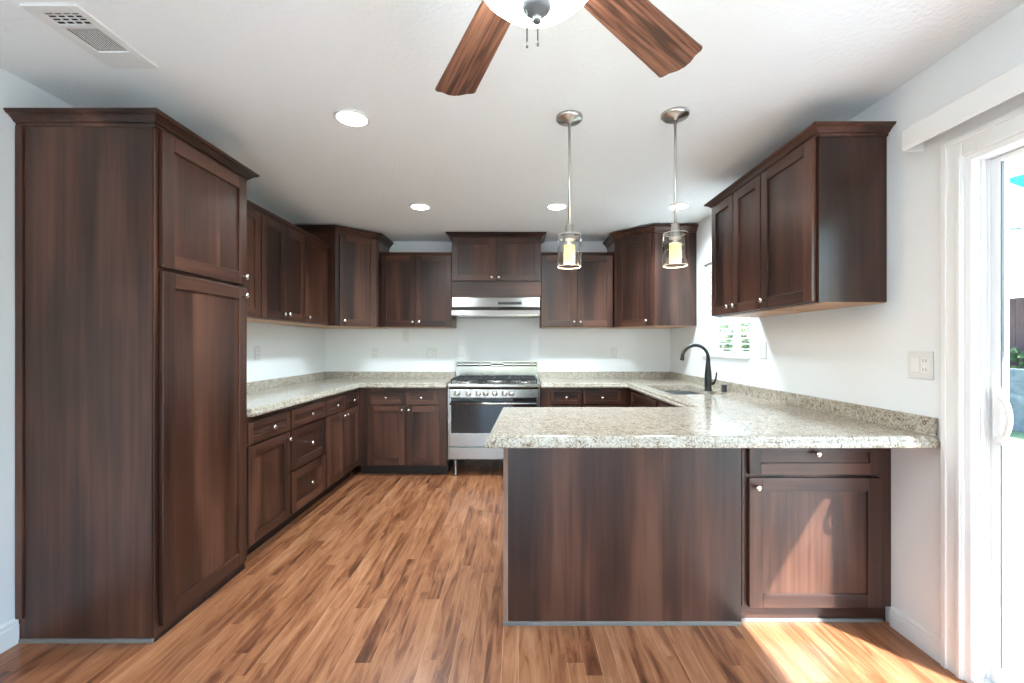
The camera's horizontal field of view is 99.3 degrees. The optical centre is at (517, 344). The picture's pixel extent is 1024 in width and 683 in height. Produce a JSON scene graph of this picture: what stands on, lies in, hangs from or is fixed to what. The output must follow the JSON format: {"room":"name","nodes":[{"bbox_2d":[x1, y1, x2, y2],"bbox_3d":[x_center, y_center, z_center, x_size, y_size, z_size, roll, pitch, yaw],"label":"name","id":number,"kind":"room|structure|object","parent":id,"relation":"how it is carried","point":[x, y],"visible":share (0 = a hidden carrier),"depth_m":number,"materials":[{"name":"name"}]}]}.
{"room":"kitchen","nodes":[
{"label":"kitchen","id":0,"kind":"room"},
{"bbox_2d":[0,67,324,625],"bbox_3d":[-2.220,0.061,0.335,0.120,2.440,9.070,0,0,0],"label":"wall","id":1,"kind":"structure","parent":0,"point":[285,350],"depth_m":1.86,"materials":[{"name":"white paint"}]},
{"bbox_2d":[0,618,18,653],"bbox_3d":[-2.153,1.226,-1.164,0.014,0.110,6.072,0,0,0],"label":"baseboard","id":2,"kind":"structure","parent":1,"relation":"attached to","point":[9,631],"depth_m":1.84,"materials":[{"name":"white wood"}]},
{"bbox_2d":[244,207,260,318],"bbox_3d":[-1.967,-0.561,2.781,0.378,0.752,0.566,0,0,0],"label":"upper cabinet","id":3,"kind":"object","parent":1,"relation":"attached to","point":[253,286],"visible":0.22,"depth_m":2.99,"materials":[{"name":"brown wood"}]},
{"bbox_2d":[247,200,330,248],"bbox_3d":[-1.815,-0.941,3.367,0.050,0.043,1.622,0,0,0],"label":"crown molding","id":4,"kind":"structure","parent":3,"relation":"attached to","point":[250,204],"depth_m":3.36,"materials":[{"name":"brown wood"}]},
{"bbox_2d":[255,346,259,359],"bbox_3d":[-2.156,0.066,3.600,0.008,0.115,0.070,0,0,0],"label":"wall outlet","id":5,"kind":"object","parent":1,"relation":"attached to","point":[257,348],"visible":1,"depth_m":3.59,"materials":[{"name":"white plastic"}]},
{"bbox_2d":[247,214,304,322],"bbox_3d":[-1.967,-0.561,3.382,0.378,0.752,0.632,0,0,0],"label":"upper cabinet","id":6,"kind":"object","parent":1,"relation":"attached to","point":[282,247],"visible":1,"depth_m":3.33,"materials":[{"name":"brown wood"}]},
{"bbox_2d":[247,372,325,391],"bbox_3d":[-2.147,0.334,3.674,0.019,0.074,2.348,0,0,0],"label":"backsplash","id":7,"kind":"structure","parent":1,"relation":"attached to","point":[263,384],"depth_m":3.97,"materials":[{"name":"stone"}]},
{"bbox_2d":[268,236,327,325],"bbox_3d":[-1.967,-0.561,3.939,0.378,0.752,0.478,0,0,0],"label":"upper cabinet","id":8,"kind":"object","parent":1,"relation":"attached to","point":[316,254],"visible":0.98,"depth_m":3.92,"materials":[{"name":"brown wood"}]},
{"bbox_2d":[0,459,966,682],"bbox_3d":[-0.275,1.306,1.785,3.970,0.050,6.370,0,0,0],"label":"floor","id":9,"kind":"structure","parent":0,"point":[386,577],"depth_m":1.93,"materials":[{"name":"laminate"}]},
{"bbox_2d":[3,108,259,642],"bbox_3d":[-1.835,0.143,2.186,0.641,2.275,0.728,0,0,0],"label":"pantry cabinet","id":10,"kind":"object","parent":9,"relation":"on","point":[131,276],"visible":1,"depth_m":1.87,"materials":[{"name":"brown wood"}]},
{"bbox_2d":[247,407,292,555],"bbox_3d":[-1.837,0.850,2.733,0.638,0.863,0.470,0,0,0],"label":"base cabinet","id":11,"kind":"object","parent":9,"relation":"on","point":[268,436],"visible":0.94,"depth_m":2.71,"materials":[{"name":"brown wood"}]},
{"bbox_2d":[277,398,325,531],"bbox_3d":[-1.837,0.850,3.238,0.638,0.863,0.536,0,0,0],"label":"base cabinet","id":12,"kind":"object","parent":9,"relation":"on","point":[307,430],"visible":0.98,"depth_m":3.20,"materials":[{"name":"brown wood"}]},
{"bbox_2d":[314,388,358,503],"bbox_3d":[-1.837,0.850,3.883,0.638,0.863,0.750,0,0,0],"label":"base cabinet","id":13,"kind":"object","parent":9,"relation":"on","point":[342,409],"visible":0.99,"depth_m":3.82,"materials":[{"name":"brown wood"}]},
{"bbox_2d":[358,387,453,472],"bbox_3d":[-1.133,0.850,4.538,0.866,0.863,0.656,0,0,0],"label":"base cabinet","id":14,"kind":"object","parent":9,"relation":"on","point":[402,430],"visible":1,"depth_m":4.25,"materials":[{"name":"brown wood"}]},
{"bbox_2d":[247,372,455,416],"bbox_3d":[-1.425,0.357,3.683,1.463,0.120,2.367,0,0,0],"label":"countertop","id":15,"kind":"structure","parent":14,"relation":"on","point":[270,395],"depth_m":4.06,"materials":[{"name":"beige stone"}]},
{"bbox_2d":[447,361,539,475],"bbox_3d":[-0.235,0.731,4.509,0.906,1.100,0.698,0,0,0],"label":"gas range","id":16,"kind":"object","parent":9,"relation":"on","point":[479,391],"visible":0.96,"depth_m":4.22,"materials":[{"name":"silver metal"}]},
{"bbox_2d":[447,379,539,387],"bbox_3d":[-0.235,0.395,4.535,0.906,0.037,0.645,0,0,0],"label":"cooktop","id":17,"kind":"object","parent":16,"relation":"in","point":[456,383],"depth_m":4.22,"materials":[{"name":"silver metal"}]},
{"bbox_2d":[540,387,629,406],"bbox_3d":[0.663,0.850,4.538,0.874,0.863,0.656,0,0,0],"label":"base cabinet","id":18,"kind":"object","parent":9,"relation":"on","point":[549,397],"visible":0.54,"depth_m":4.25,"materials":[{"name":"brown wood"}]},
{"bbox_2d":[503,448,741,625],"bbox_3d":[0.476,0.850,2.289,1.092,0.863,0.614,0,0,0],"label":"base cabinet","id":19,"kind":"object","parent":9,"relation":"on","point":[592,536],"visible":0.78,"depth_m":1.99,"materials":[{"name":"brown wood"}]},
{"bbox_2d":[631,389,675,406],"bbox_3d":[1.378,0.850,3.431,0.656,0.863,1.658,0,0,0],"label":"base cabinet","id":20,"kind":"object","parent":9,"relation":"on","point":[638,399],"visible":0.07,"depth_m":3.75,"materials":[{"name":"brown wood"}]},
{"bbox_2d":[485,372,939,447],"bbox_3d":[0.786,0.357,3.308,1.841,0.120,3.119,0,0,0],"label":"countertop","id":21,"kind":"structure","parent":20,"relation":"on","point":[743,416],"depth_m":2.04,"materials":[{"name":"beige stone"}]},
{"bbox_2d":[664,391,702,394],"bbox_3d":[1.355,0.500,3.605,0.424,0.161,0.754,0,0,0],"label":"sink","id":22,"kind":"object","parent":21,"relation":"in","point":[670,392],"visible":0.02,"depth_m":3.97,"materials":[{"name":"silver metal"}]},
{"bbox_2d":[680,344,716,390],"bbox_3d":[1.449,0.178,3.500,0.293,0.380,0.062,0,0,0],"label":"faucet","id":23,"kind":"object","parent":21,"relation":"on","point":[708,383],"visible":1,"depth_m":3.49,"materials":[{"name":"black metal"}]},
{"bbox_2d":[721,384,726,391],"bbox_3d":[1.625,0.340,3.430,0.048,0.057,0.048,0,0,0],"label":"air gap cap","id":24,"kind":"object","parent":21,"relation":"on","point":[723,386],"visible":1,"depth_m":3.41,"materials":[{"name":"black"}]},
{"bbox_2d":[741,448,890,621],"bbox_3d":[1.366,0.850,2.267,0.680,0.863,0.658,0,0,0],"label":"base cabinet","id":25,"kind":"object","parent":9,"relation":"on","point":[816,522],"visible":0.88,"depth_m":1.98,"materials":[{"name":"brown wood"}]},
{"bbox_2d":[325,241,670,406],"bbox_3d":[-0.215,0.061,4.930,4.130,2.440,0.120,0,0,0],"label":"wall","id":26,"kind":"structure","parent":0,"point":[482,339],"depth_m":4.87,"materials":[{"name":"white paint"}]},
{"bbox_2d":[296,225,393,328],"bbox_3d":[-1.774,-0.661,4.498,0.767,0.959,0.737,0,0,0],"label":"upper cabinet","id":27,"kind":"object","parent":26,"relation":"attached to","point":[354,257],"visible":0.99,"depth_m":4.29,"materials":[{"name":"brown wood"}]},
{"bbox_2d":[372,348,377,357],"bbox_3d":[-1.601,0.090,4.866,0.070,0.115,0.008,0,0,0],"label":"wall outlet","id":28,"kind":"object","parent":26,"relation":"attached to","point":[374,350],"visible":1,"depth_m":4.86,"materials":[{"name":"white plastic"}]},
{"bbox_2d":[326,372,455,377],"bbox_3d":[-1.425,0.334,4.857,1.463,0.074,0.019,0,0,0],"label":"backsplash","id":29,"kind":"structure","parent":26,"relation":"attached to","point":[328,374],"depth_m":4.85,"materials":[{"name":"stone"}]},
{"bbox_2d":[403,331,408,340],"bbox_3d":[-1.254,-0.101,4.867,0.070,0.115,0.006,0,0,0],"label":"blank wall plate","id":30,"kind":"object","parent":26,"relation":"attached to","point":[405,333],"visible":1,"depth_m":4.86,"materials":[{"name":"white plastic"}]},
{"bbox_2d":[380,252,455,327],"bbox_3d":[-1.060,-0.575,4.678,0.744,0.779,0.376,0,0,0],"label":"upper cabinet","id":31,"kind":"object","parent":26,"relation":"attached to","point":[416,287],"visible":1,"depth_m":4.53,"materials":[{"name":"brown wood"}]},
{"bbox_2d":[427,348,436,357],"bbox_3d":[-0.963,0.090,4.866,0.116,0.115,0.008,0,0,0],"label":"wall outlet","id":32,"kind":"object","parent":26,"relation":"attached to","point":[431,352],"visible":1,"depth_m":4.86,"materials":[{"name":"white plastic"}]},
{"bbox_2d":[458,347,463,356],"bbox_3d":[-0.638,0.078,4.866,0.070,0.115,0.008,0,0,0],"label":"wall outlet","id":33,"kind":"object","parent":26,"relation":"attached to","point":[460,349],"visible":1,"depth_m":4.86,"materials":[{"name":"white plastic"}]},
{"bbox_2d":[446,232,546,297],"bbox_3d":[-0.224,-0.822,4.651,1.031,0.665,0.430,0,0,0],"label":"upper cabinet","id":34,"kind":"object","parent":26,"relation":"attached to","point":[484,264],"visible":1,"depth_m":4.48,"materials":[{"name":"brown wood"}]},
{"bbox_2d":[451,298,539,317],"bbox_3d":[-0.225,-0.390,4.623,0.894,0.191,0.486,0,0,0],"label":"range hood","id":35,"kind":"object","parent":34,"relation":"attached to","point":[461,307],"visible":1,"depth_m":4.45,"materials":[{"name":"silver metal"}]},
{"bbox_2d":[539,252,612,327],"bbox_3d":[0.615,-0.575,4.678,0.750,0.779,0.376,0,0,0],"label":"upper cabinet","id":36,"kind":"object","parent":26,"relation":"attached to","point":[582,297],"visible":0.94,"depth_m":4.53,"materials":[{"name":"brown wood"}]},
{"bbox_2d":[538,372,669,377],"bbox_3d":[0.965,0.334,4.857,1.485,0.074,0.019,0,0,0],"label":"backsplash","id":37,"kind":"structure","parent":26,"relation":"attached to","point":[540,374],"depth_m":4.85,"materials":[{"name":"stone"}]},
{"bbox_2d":[611,347,616,356],"bbox_3d":[1.075,0.078,4.866,0.070,0.115,0.008,0,0,0],"label":"wall outlet","id":38,"kind":"object","parent":26,"relation":"attached to","point":[613,349],"visible":1,"depth_m":4.86,"materials":[{"name":"white plastic"}]},
{"bbox_2d":[603,224,698,328],"bbox_3d":[1.327,-0.661,4.489,0.760,0.959,0.757,0,0,0],"label":"upper cabinet","id":39,"kind":"object","parent":26,"relation":"attached to","point":[647,294],"visible":0.98,"depth_m":4.17,"materials":[{"name":"brown wood"}]},
{"bbox_2d":[0,0,1023,240],"bbox_3d":[-0.215,-1.219,0.345,4.130,0.120,9.290,0,0,0],"label":"ceiling","id":40,"kind":"structure","parent":0,"point":[263,82],"depth_m":1.99,"materials":[{"name":"white paint"}]},
{"bbox_2d":[19,3,157,68],"bbox_3d":[-1.595,-1.155,1.644,0.197,0.008,0.336,0,0,0],"label":"ceiling vent","id":41,"kind":"object","parent":40,"relation":"in","point":[71,21],"visible":1,"depth_m":1.62,"materials":[{"name":"white metal"}]},
{"bbox_2d":[333,109,369,126],"bbox_3d":[-0.847,-1.155,2.220,0.176,0.008,0.176,0,0,0],"label":"recessed light","id":42,"kind":"object","parent":40,"relation":"in","point":[348,117],"visible":1,"depth_m":2.21,"materials":[{"name":"white plastic"}]},
{"bbox_2d":[409,203,430,209],"bbox_3d":[-0.820,-1.155,3.640,0.176,0.008,0.176,0,0,0],"label":"recessed light","id":43,"kind":"object","parent":40,"relation":"in","point":[417,206],"visible":1,"depth_m":3.62,"materials":[{"name":"white"}]},
{"bbox_2d":[546,203,566,209],"bbox_3d":[0.325,-1.155,3.640,0.176,0.008,0.176,0,0,0],"label":"recessed light","id":44,"kind":"object","parent":40,"relation":"in","point":[555,206],"visible":1,"depth_m":3.62,"materials":[{"name":"white plastic"}]},
{"bbox_2d":[435,0,701,95],"bbox_3d":[0.006,-0.908,0.951,1.280,0.501,1.294,0,0,0],"label":"ceiling fan","id":45,"kind":"object","parent":40,"relation":"hanging from","point":[646,31],"visible":1,"depth_m":1.26,"materials":[{"name":"brown wood"}]},
{"bbox_2d":[556,110,582,268],"bbox_3d":[0.261,-0.778,2.210,0.134,0.763,0.134,0,0,0],"label":"pendant light","id":46,"kind":"object","parent":40,"relation":"hanging from","point":[567,118],"visible":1,"depth_m":2.20,"materials":[{"name":"silver metal"}]},
{"bbox_2d":[563,224,574,245],"bbox_3d":[0.261,-0.558,2.210,0.060,0.106,0.060,0,0,0],"label":"socket","id":47,"kind":"object","parent":46,"relation":"attached to","point":[569,239],"depth_m":2.19,"materials":[{"name":"silver metal"}]},
{"bbox_2d":[661,106,689,267],"bbox_3d":[0.788,-0.778,2.180,0.134,0.763,0.134,0,0,0],"label":"pendant light","id":48,"kind":"object","parent":40,"relation":"hanging from","point":[674,115],"visible":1,"depth_m":2.17,"materials":[{"name":"silver metal"}]},
{"bbox_2d":[669,222,681,243],"bbox_3d":[0.788,-0.558,2.180,0.060,0.106,0.060,0,0,0],"label":"socket","id":49,"kind":"object","parent":48,"relation":"attached to","point":[675,237],"depth_m":2.16,"materials":[{"name":"silver metal"}]},
{"bbox_2d":[668,203,689,209],"bbox_3d":[1.343,-1.155,3.630,0.176,0.008,0.176,0,0,0],"label":"recessed light","id":50,"kind":"object","parent":40,"relation":"in","point":[680,206],"visible":0.87,"depth_m":3.62,"materials":[{"name":"white plastic"}]},
{"bbox_2d":[671,2,1023,638],"bbox_3d":[1.780,0.061,0.335,0.140,2.440,9.070,0,0,0],"label":"wall","id":51,"kind":"structure","parent":0,"point":[856,354],"depth_m":1.93,"materials":[{"name":"white paint"}]},
{"bbox_2d":[701,317,749,358],"bbox_3d":[1.772,-0.316,3.620,0.147,0.846,0.820,0,0,0],"label":"window","id":52,"kind":"structure","parent":51,"relation":"in","point":[713,318],"depth_m":3.62,"materials":[{"name":"white plastic"}]},
{"bbox_2d":[705,263,749,355],"bbox_3d":[1.754,-0.328,3.620,0.052,0.817,0.796,0,0,0],"label":"window blind","id":53,"kind":"object","parent":52,"relation":"attached to","point":[708,267],"visible":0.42,"depth_m":3.69,"materials":[{"name":"white plastic"}]},
{"bbox_2d":[757,342,765,358],"bbox_3d":[1.706,0.036,3.050,0.008,0.115,0.116,0,0,0],"label":"light switch","id":54,"kind":"object","parent":51,"relation":"attached to","point":[761,346],"visible":1,"depth_m":3.04,"materials":[{"name":"white plastic"}]},
{"bbox_2d":[712,174,817,316],"bbox_3d":[1.524,-0.588,2.776,0.364,0.786,0.625,0,0,0],"label":"upper cabinet","id":55,"kind":"object","parent":51,"relation":"attached to","point":[736,220],"visible":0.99,"depth_m":2.71,"materials":[{"name":"brown wood"}]},
{"bbox_2d":[704,121,895,207],"bbox_3d":[1.524,-0.987,2.550,0.365,0.045,1.179,0,0,0],"label":"crown molding","id":56,"kind":"structure","parent":55,"relation":"attached to","point":[817,129],"depth_m":2.01,"materials":[{"name":"brown wood"}]},
{"bbox_2d":[670,372,937,435],"bbox_3d":[1.698,0.334,3.308,0.019,0.074,3.080,0,0,0],"label":"backsplash","id":57,"kind":"structure","parent":51,"relation":"attached to","point":[927,425],"depth_m":2.30,"materials":[{"name":"stone"}]},
{"bbox_2d":[758,137,886,309],"bbox_3d":[1.524,-0.588,2.237,0.364,0.786,0.448,0,0,0],"label":"upper cabinet","id":58,"kind":"object","parent":51,"relation":"attached to","point":[824,203],"visible":1,"depth_m":2.01,"materials":[{"name":"brown wood"}]},
{"bbox_2d":[890,606,939,662],"bbox_3d":[1.703,1.236,-1.107,0.014,0.090,6.185,0,0,0],"label":"baseboard","id":59,"kind":"structure","parent":51,"relation":"attached to","point":[918,635],"depth_m":1.86,"materials":[{"name":"white wood"}]},
{"bbox_2d":[908,351,933,379],"bbox_3d":[1.706,0.085,1.845,0.008,0.115,0.116,0,0,0],"label":"light switch","id":60,"kind":"object","parent":51,"relation":"attached to","point":[920,364],"visible":1,"depth_m":1.84,"materials":[{"name":"white plastic"}]},
{"bbox_2d":[921,357,928,373],"bbox_3d":[1.704,0.085,1.822,0.003,0.068,0.033,0,0,0],"label":"receptacle","id":61,"kind":"object","parent":60,"relation":"attached to","point":[924,360],"depth_m":1.82,"materials":[{"name":"white plastic"}]},
{"bbox_2d":[901,61,1023,151],"bbox_3d":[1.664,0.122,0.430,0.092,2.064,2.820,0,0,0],"label":"blind valance","id":62,"kind":"object","parent":51,"relation":"attached to","point":[1010,83],"visible":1,"depth_m":1.58,"materials":[{"name":"white"}]},
{"bbox_2d":[940,106,1023,679],"bbox_3d":[1.699,0.241,0.440,0.022,2.080,2.600,0,0,0],"label":"trim","id":63,"kind":"structure","parent":51,"relation":"attached to","point":[953,153],"depth_m":1.69,"materials":[{"name":"white"}]},
{"bbox_2d":[965,132,1023,682],"bbox_3d":[1.778,0.286,0.440,0.144,2.010,2.440,0,0,0],"label":"door","id":64,"kind":"structure","parent":51,"relation":"in","point":[988,410],"depth_m":1.63,"materials":[{"name":"white plastic"}]},
{"label":"outside","id":65,"kind":"structure","parent":0,"visible":0},
{"bbox_3d":[0.000,1.491,-10.200,28.000,0.180,11.600,0,0,0],"label":"ground","id":66,"kind":"structure","parent":65,"visible":0},
{"bbox_2d":[1009,297,1023,368],"bbox_3d":[9.230,0.256,3.007,0.060,2.250,20.015,0,0,0],"label":"wooden fence","id":67,"kind":"object","parent":66,"relation":"on","point":[1016,305],"visible":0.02,"depth_m":8.03,"materials":[{"name":"brown wood"}]},
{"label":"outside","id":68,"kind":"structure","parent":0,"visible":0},
{"bbox_2d":[1009,174,1023,187],"bbox_3d":[5.806,-1.392,3.995,2.192,1.501,0.669,0,0,27],"label":"shade sail","id":69,"kind":"object","parent":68,"point":[1017,180],"visible":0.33,"depth_m":4.17,"materials":[{"name":"teal fabric"}]},
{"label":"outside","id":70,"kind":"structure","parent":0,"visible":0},
{"bbox_3d":[3.225,1.431,2.500,2.750,0.100,23.000,0,0,0],"label":"patio","id":71,"kind":"object","parent":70,"visible":0},
{"bbox_2d":[719,317,745,351],"bbox_3d":[3.301,0.455,6.942,0.647,1.853,0.626,0,0,0],"label":"shrub","id":72,"kind":"object","parent":71,"relation":"on","point":[726,325],"visible":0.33,"depth_m":6.81,"materials":[{"name":"green plant"}]},
{"bbox_2d":[729,317,749,351],"bbox_3d":[3.301,0.479,6.284,0.479,1.803,0.485,0,0,34],"label":"shrub","id":73,"kind":"object","parent":71,"relation":"on","point":[747,346],"visible":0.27,"depth_m":6.27,"materials":[{"name":"green plant"}]},
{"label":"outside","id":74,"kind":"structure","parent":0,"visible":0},
{"bbox_2d":[1009,430,1023,496],"bbox_3d":[6.800,1.433,2.500,4.400,0.095,23.000,0,0,0],"label":"lawn","id":75,"kind":"structure","parent":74,"point":[1016,438],"depth_m":5.09,"materials":[{"name":"white"}]},
{"bbox_2d":[1009,368,1023,431],"bbox_3d":[8.100,0.885,2.500,0.200,0.992,21.000,0,0,0],"label":"wall","id":76,"kind":"structure","parent":75,"relation":"on","point":[1016,376],"depth_m":6.97,"materials":[{"name":"blue"}]},
{"bbox_3d":[8.675,1.156,2.500,0.950,0.450,21.000,0,0,0],"label":"garden bed","id":77,"kind":"object","parent":75,"relation":"on","visible":0},
{"bbox_2d":[1009,339,1023,368],"bbox_3d":[8.698,0.402,7.883,0.611,1.057,1.274,0,0,0],"label":"bush","id":78,"kind":"object","parent":77,"relation":"on","point":[1013,356],"visible":0.13,"depth_m":7.58,"materials":[{"name":"green plant"}]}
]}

